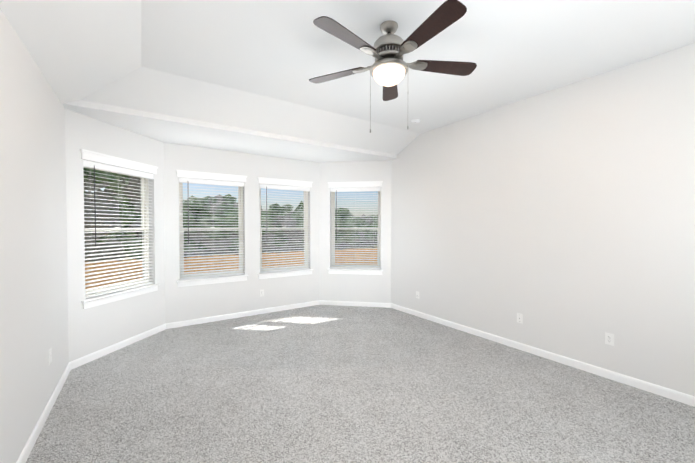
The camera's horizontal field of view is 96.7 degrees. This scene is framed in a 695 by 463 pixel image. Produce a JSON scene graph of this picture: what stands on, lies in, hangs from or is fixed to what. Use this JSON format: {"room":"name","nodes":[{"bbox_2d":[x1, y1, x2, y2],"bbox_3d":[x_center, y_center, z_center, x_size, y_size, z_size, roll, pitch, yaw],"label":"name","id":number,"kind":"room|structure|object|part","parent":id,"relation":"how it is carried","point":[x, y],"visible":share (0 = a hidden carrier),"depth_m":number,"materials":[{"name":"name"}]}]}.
{"room":"empty bedroom","nodes":[
{"label":"empty bedroom","id":0,"kind":"room"},
{"bbox_2d":[0,8,68,462],"bbox_3d":[-1.610,-0.178,1.104,0.160,3.350,5.160,-1,1,-34],"label":"wall","id":1,"kind":"structure","parent":0,"point":[33,277],"depth_m":2.12,"materials":[{"name":"white paint"}]},
{"bbox_2d":[16,362,70,462],"bbox_3d":[-1.537,1.455,1.180,0.014,0.083,5.000,-1,1,-34],"label":"baseboard","id":2,"kind":"structure","parent":1,"relation":"attached to","point":[28,448],"depth_m":2.33,"materials":[{"name":"white paint"}]},
{"bbox_2d":[49,348,51,363],"bbox_3d":[-2.485,1.042,2.585,0.009,0.115,0.070,-1,1,-34],"label":"electrical outlet","id":3,"kind":"object","parent":1,"relation":"attached to","point":[50,355],"visible":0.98,"depth_m":2.58,"materials":[{"name":"white plastic"}]},
{"bbox_2d":[65,108,164,361],"bbox_3d":[-2.887,-0.071,3.892,0.160,3.040,1.480,0,1,11],"label":"wall","id":4,"kind":"structure","parent":0,"point":[94,329],"depth_m":3.63,"materials":[{"name":"white paint"}]},
{"bbox_2d":[83,166,148,295],"bbox_3d":[-2.936,-0.026,3.902,0.081,1.550,0.965,0,1,11],"label":"window","id":5,"kind":"structure","parent":4,"relation":"in","point":[144,200],"depth_m":4.31,"materials":[{"name":"white plastic"}]},
{"bbox_2d":[83,160,153,297],"bbox_3d":[-2.841,-0.030,3.883,0.080,1.535,0.959,0,1,11],"label":"window blind","id":6,"kind":"object","parent":5,"relation":"attached to","point":[103,167],"visible":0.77,"depth_m":3.81,"materials":[{"name":"white plastic"}]},
{"bbox_2d":[70,324,165,369],"bbox_3d":[-2.802,1.408,3.901,0.014,0.083,1.320,0,1,11],"label":"baseboard","id":7,"kind":"structure","parent":4,"relation":"attached to","point":[78,362],"depth_m":3.75,"materials":[{"name":"white paint"}]},
{"bbox_2d":[79,149,157,173],"bbox_3d":[-2.793,-0.853,3.860,0.032,0.105,1.045,0,1,11],"label":"trim","id":8,"kind":"structure","parent":4,"relation":"attached to","point":[108,159],"depth_m":3.75,"materials":[{"name":"white paint"}]},
{"bbox_2d":[81,283,159,308],"bbox_3d":[-2.836,0.796,3.897,0.131,0.097,1.055,0,1,11],"label":"window sill","id":9,"kind":"structure","parent":4,"relation":"attached to","point":[94,301],"depth_m":3.79,"materials":[{"name":"white paint"}]},
{"bbox_2d":[0,0,420,154],"bbox_3d":[0.329,-1.595,2.377,5.205,0.660,5.700,-1,1,-34],"label":"ceiling","id":10,"kind":"structure","parent":0,"point":[87,50],"depth_m":3.07,"materials":[{"name":"white paint"}]},
{"bbox_2d":[62,100,396,162],"bbox_3d":[-1.320,-1.607,4.841,4.793,0.600,1.237,-1,1,-34],"label":"ceiling soffit","id":11,"kind":"structure","parent":0,"point":[174,129],"depth_m":4.26,"materials":[{"name":"white paint"}]},
{"bbox_2d":[163,142,318,322],"bbox_3d":[-1.658,-0.095,5.308,2.737,3.040,0.160,-1,1,-34],"label":"wall","id":12,"kind":"structure","parent":0,"point":[184,303],"depth_m":5.16,"materials":[{"name":"white paint"}]},
{"bbox_2d":[179,183,242,277],"bbox_3d":[-2.193,-0.045,5.010,0.965,1.550,0.081,-1,1,-34],"label":"window","id":13,"kind":"structure","parent":12,"relation":"in","point":[240,191],"depth_m":4.98,"materials":[{"name":"white plastic"}]},
{"bbox_2d":[179,177,243,278],"bbox_3d":[-2.139,-0.048,4.929,0.959,1.535,0.080,-1,1,-34],"label":"window blind","id":14,"kind":"object","parent":13,"relation":"attached to","point":[209,182],"visible":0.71,"depth_m":4.90,"materials":[{"name":"white plastic"}]},
{"bbox_2d":[176,170,246,181],"bbox_3d":[-2.112,-0.870,4.875,1.045,0.105,0.032,-1,1,-34],"label":"trim","id":15,"kind":"structure","parent":12,"relation":"attached to","point":[208,175],"depth_m":4.85,"materials":[{"name":"white paint"}]},
{"bbox_2d":[176,274,247,286],"bbox_3d":[-2.136,0.778,4.939,1.055,0.097,0.131,-1,1,-34],"label":"window sill","id":16,"kind":"structure","parent":12,"relation":"attached to","point":[208,280],"depth_m":4.89,"materials":[{"name":"white paint"}]},
{"bbox_2d":[165,300,319,328],"bbox_3d":[-1.609,1.385,5.261,2.577,0.083,0.014,-1,1,-34],"label":"baseboard","id":17,"kind":"structure","parent":12,"relation":"attached to","point":[227,316],"depth_m":5.11,"materials":[{"name":"white paint"}]},
{"bbox_2d":[260,188,307,270],"bbox_3d":[-1.178,-0.057,5.689,0.965,1.550,0.081,-1,1,-34],"label":"window","id":18,"kind":"structure","parent":12,"relation":"in","point":[306,214],"depth_m":5.86,"materials":[{"name":"white plastic"}]},
{"bbox_3d":[-1.178,-0.061,5.691,0.850,1.426,0.036,-1,1,-34],"label":"glass","id":19,"kind":"part","parent":18,"relation":"part of","materials":[{"name":"clear glass"}]},
{"bbox_2d":[260,184,309,272],"bbox_3d":[-1.123,-0.060,5.608,0.959,1.535,0.080,-1,1,-34],"label":"window blind","id":20,"kind":"object","parent":18,"relation":"attached to","point":[279,187],"visible":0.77,"depth_m":5.59,"materials":[{"name":"white plastic"}]},
{"bbox_2d":[257,177,312,186],"bbox_3d":[-1.097,-0.882,5.554,1.045,0.105,0.032,-1,1,-34],"label":"trim","id":21,"kind":"structure","parent":12,"relation":"attached to","point":[274,181],"depth_m":5.53,"materials":[{"name":"white paint"}]},
{"bbox_2d":[258,269,312,278],"bbox_3d":[-1.121,0.766,5.619,1.055,0.097,0.131,-1,1,-34],"label":"window sill","id":22,"kind":"structure","parent":12,"relation":"attached to","point":[274,274],"depth_m":5.55,"materials":[{"name":"white paint"}]},
{"bbox_2d":[319,160,390,302],"bbox_3d":[0.147,-0.105,5.924,1.532,3.040,0.160,0,1,9],"label":"wall","id":23,"kind":"structure","parent":0,"point":[355,288],"depth_m":5.85,"materials":[{"name":"white paint"}]},
{"bbox_2d":[327,268,382,274],"bbox_3d":[0.149,0.762,5.886,1.055,0.097,0.131,0,1,9],"label":"window sill","id":24,"kind":"structure","parent":23,"relation":"attached to","point":[355,271],"depth_m":5.84,"materials":[{"name":"white paint"}]},
{"bbox_2d":[328,181,382,187],"bbox_3d":[0.141,-0.886,5.815,1.045,0.105,0.032,0,1,9],"label":"trim","id":25,"kind":"structure","parent":23,"relation":"attached to","point":[356,184],"depth_m":5.80,"materials":[{"name":"white paint"}]},
{"bbox_2d":[320,300,390,307],"bbox_3d":[0.133,1.374,5.864,1.372,0.083,0.014,0,1,9],"label":"baseboard","id":26,"kind":"structure","parent":23,"relation":"attached to","point":[351,303],"depth_m":5.85,"materials":[{"name":"white paint"}]},
{"bbox_2d":[331,191,380,267],"bbox_3d":[0.165,-0.061,5.972,0.965,1.550,0.081,0,1,9],"label":"window","id":27,"kind":"structure","parent":23,"relation":"in","point":[333,223],"depth_m":5.97,"materials":[{"name":"white plastic"}]},
{"bbox_2d":[330,187,380,268],"bbox_3d":[0.149,-0.064,5.877,0.959,1.535,0.080,0,1,9],"label":"window blind","id":28,"kind":"object","parent":27,"relation":"attached to","point":[357,189],"visible":0.92,"depth_m":5.87,"materials":[{"name":"white plastic"}]},
{"bbox_3d":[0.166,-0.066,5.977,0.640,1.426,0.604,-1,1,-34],"label":"glass","id":29,"kind":"part","parent":27,"relation":"part of","materials":[{"name":"clear glass"}]},
{"bbox_2d":[26,305,694,462],"bbox_3d":[0.068,1.593,2.822,4.793,0.250,6.227,-1,1,-34],"label":"floor","id":30,"kind":"structure","parent":0,"point":[332,384],"depth_m":2.66,"materials":[{"name":"carpet"}]},
{"bbox_2d":[141,0,694,132],"bbox_3d":[0.329,-1.775,2.374,5.205,0.400,5.700,-1,1,-34],"label":"ceiling","id":31,"kind":"structure","parent":0,"point":[513,50],"depth_m":2.64,"materials":[{"name":"white paint"}]},
{"bbox_2d":[309,0,476,132],"bbox_3d":[0.321,-1.165,2.337,1.361,0.819,1.345,-1,1,-34],"label":"ceiling fan","id":32,"kind":"object","parent":31,"relation":"hanging from","point":[387,51],"visible":1,"depth_m":2.27,"materials":[{"name":"brown wood"}]},
{"bbox_3d":[0.319,-1.180,2.377,0.248,0.100,0.248,-1,1,-34],"label":"lamp shade","id":33,"kind":"part","parent":32,"relation":"part of","materials":[{"name":"white glass"}]},
{"bbox_2d":[411,119,419,123],"bbox_3d":[0.992,-1.592,4.493,0.132,0.038,0.132,-1,1,-34],"label":"smoke detector","id":34,"kind":"object","parent":31,"relation":"attached to","point":[415,121],"visible":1,"depth_m":4.46,"materials":[{"name":"white plastic"}]},
{"bbox_2d":[391,43,694,395],"bbox_3d":[2.268,-0.222,3.698,0.160,3.350,5.160,-1,1,-34],"label":"wall","id":35,"kind":"structure","parent":0,"point":[561,219],"depth_m":3.33,"materials":[{"name":"white paint"}]},
{"bbox_2d":[517,313,522,323],"bbox_3d":[2.116,1.066,3.795,0.009,0.115,0.070,-1,1,-34],"label":"electrical outlet","id":36,"kind":"object","parent":35,"relation":"attached to","point":[519,318],"visible":1,"depth_m":3.79,"materials":[{"name":"white plastic"}]},
{"bbox_2d":[391,303,694,406],"bbox_3d":[2.195,1.412,3.678,0.014,0.083,5.000,-1,1,-34],"label":"baseboard","id":37,"kind":"structure","parent":35,"relation":"attached to","point":[681,397],"depth_m":3.33,"materials":[{"name":"white paint"}]},
{"bbox_2d":[605,332,613,345],"bbox_3d":[2.602,1.069,3.068,0.009,0.115,0.070,-1,1,-34],"label":"electrical outlet","id":38,"kind":"object","parent":35,"relation":"attached to","point":[609,338],"visible":1,"depth_m":3.06,"materials":[{"name":"white plastic"}]},
{"label":"outside","id":39,"kind":"structure","parent":0,"visible":0},
{"bbox_2d":[85,244,376,282],"bbox_3d":[-16.983,2.922,28.776,95.000,0.300,82.000,-1,1,-34],"label":"ground","id":40,"kind":"structure","parent":39,"point":[212,261],"depth_m":30.29,"materials":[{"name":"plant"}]},
{"bbox_2d":[85,252,100,261],"bbox_3d":[-18.066,0.726,22.599,7.278,4.435,7.263,-1,1,-34],"label":"tree","id":41,"kind":"object","parent":40,"relation":"on","point":[92,260],"depth_m":20.42,"materials":[{"name":"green plant"}]},
{"bbox_2d":[83,168,140,241],"bbox_3d":[-12.558,-2.087,12.850,7.777,10.381,7.492,-1,1,-34],"label":"tree","id":42,"kind":"object","parent":40,"relation":"on","point":[111,185],"depth_m":13.45,"materials":[{"name":"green plant"}]},
{"bbox_2d":[85,200,196,261],"bbox_3d":[-12.240,0.228,18.221,6.725,5.560,6.845,-1,1,-34],"label":"tree","id":43,"kind":"object","parent":40,"relation":"on","point":[128,224],"depth_m":15.86,"materials":[{"name":"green plant"}]},
{"bbox_2d":[138,196,232,259],"bbox_3d":[-10.263,0.396,19.475,5.571,5.190,5.921,-1,1,-34],"label":"tree","id":44,"kind":"object","parent":40,"relation":"on","point":[189,200],"depth_m":18.18,"materials":[{"name":"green plant"}]},
{"bbox_2d":[85,248,376,290],"bbox_3d":[0.592,2.160,7.050,42.068,1.970,18.522,-1,1,-34],"label":"fence","id":45,"kind":"object","parent":40,"relation":"on","point":[336,250],"depth_m":13.68,"materials":[{"name":"brown wood"}]},
{"bbox_2d":[193,194,282,254],"bbox_3d":[-7.438,0.200,20.596,6.677,5.534,6.828,-1,1,-34],"label":"tree","id":46,"kind":"object","parent":40,"relation":"on","point":[225,198],"depth_m":18.46,"materials":[{"name":"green plant"}]},
{"bbox_2d":[261,204,303,255],"bbox_3d":[-4.609,0.438,22.086,5.821,5.017,5.920,-1,1,-34],"label":"tree","id":47,"kind":"object","parent":40,"relation":"on","point":[281,223],"depth_m":19.90,"materials":[{"name":"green plant"}]},
{"bbox_2d":[286,201,365,251],"bbox_3d":[-1.692,0.298,22.460,6.003,5.279,6.088,-1,1,-34],"label":"tree","id":48,"kind":"object","parent":40,"relation":"on","point":[344,221],"depth_m":21.07,"materials":[{"name":"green plant"}]},
{"bbox_2d":[346,226,367,248],"bbox_3d":[-0.867,0.580,29.878,5.323,4.452,5.311,-1,1,-34],"label":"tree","id":49,"kind":"object","parent":40,"relation":"on","point":[359,238],"depth_m":29.15,"materials":[{"name":"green plant"}]},
{"bbox_2d":[353,224,371,248],"bbox_3d":[-0.103,0.643,32.932,5.188,4.220,5.294,-1,1,-34],"label":"tree","id":50,"kind":"object","parent":40,"relation":"on","point":[367,238],"depth_m":31.88,"materials":[{"name":"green plant"}]},
{"bbox_2d":[353,214,376,248],"bbox_3d":[1.904,0.330,36.052,6.469,4.763,6.409,-1,1,-34],"label":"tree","id":51,"kind":"object","parent":40,"relation":"on","point":[363,247],"depth_m":34.46,"materials":[{"name":"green plant"}]},
{"bbox_2d":[360,215,377,247],"bbox_3d":[2.633,0.379,33.809,5.208,4.715,5.493,-1,1,-34],"label":"tree","id":52,"kind":"object","parent":40,"relation":"on","point":[368,221],"depth_m":32.24,"materials":[{"name":"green plant"}]}
]}

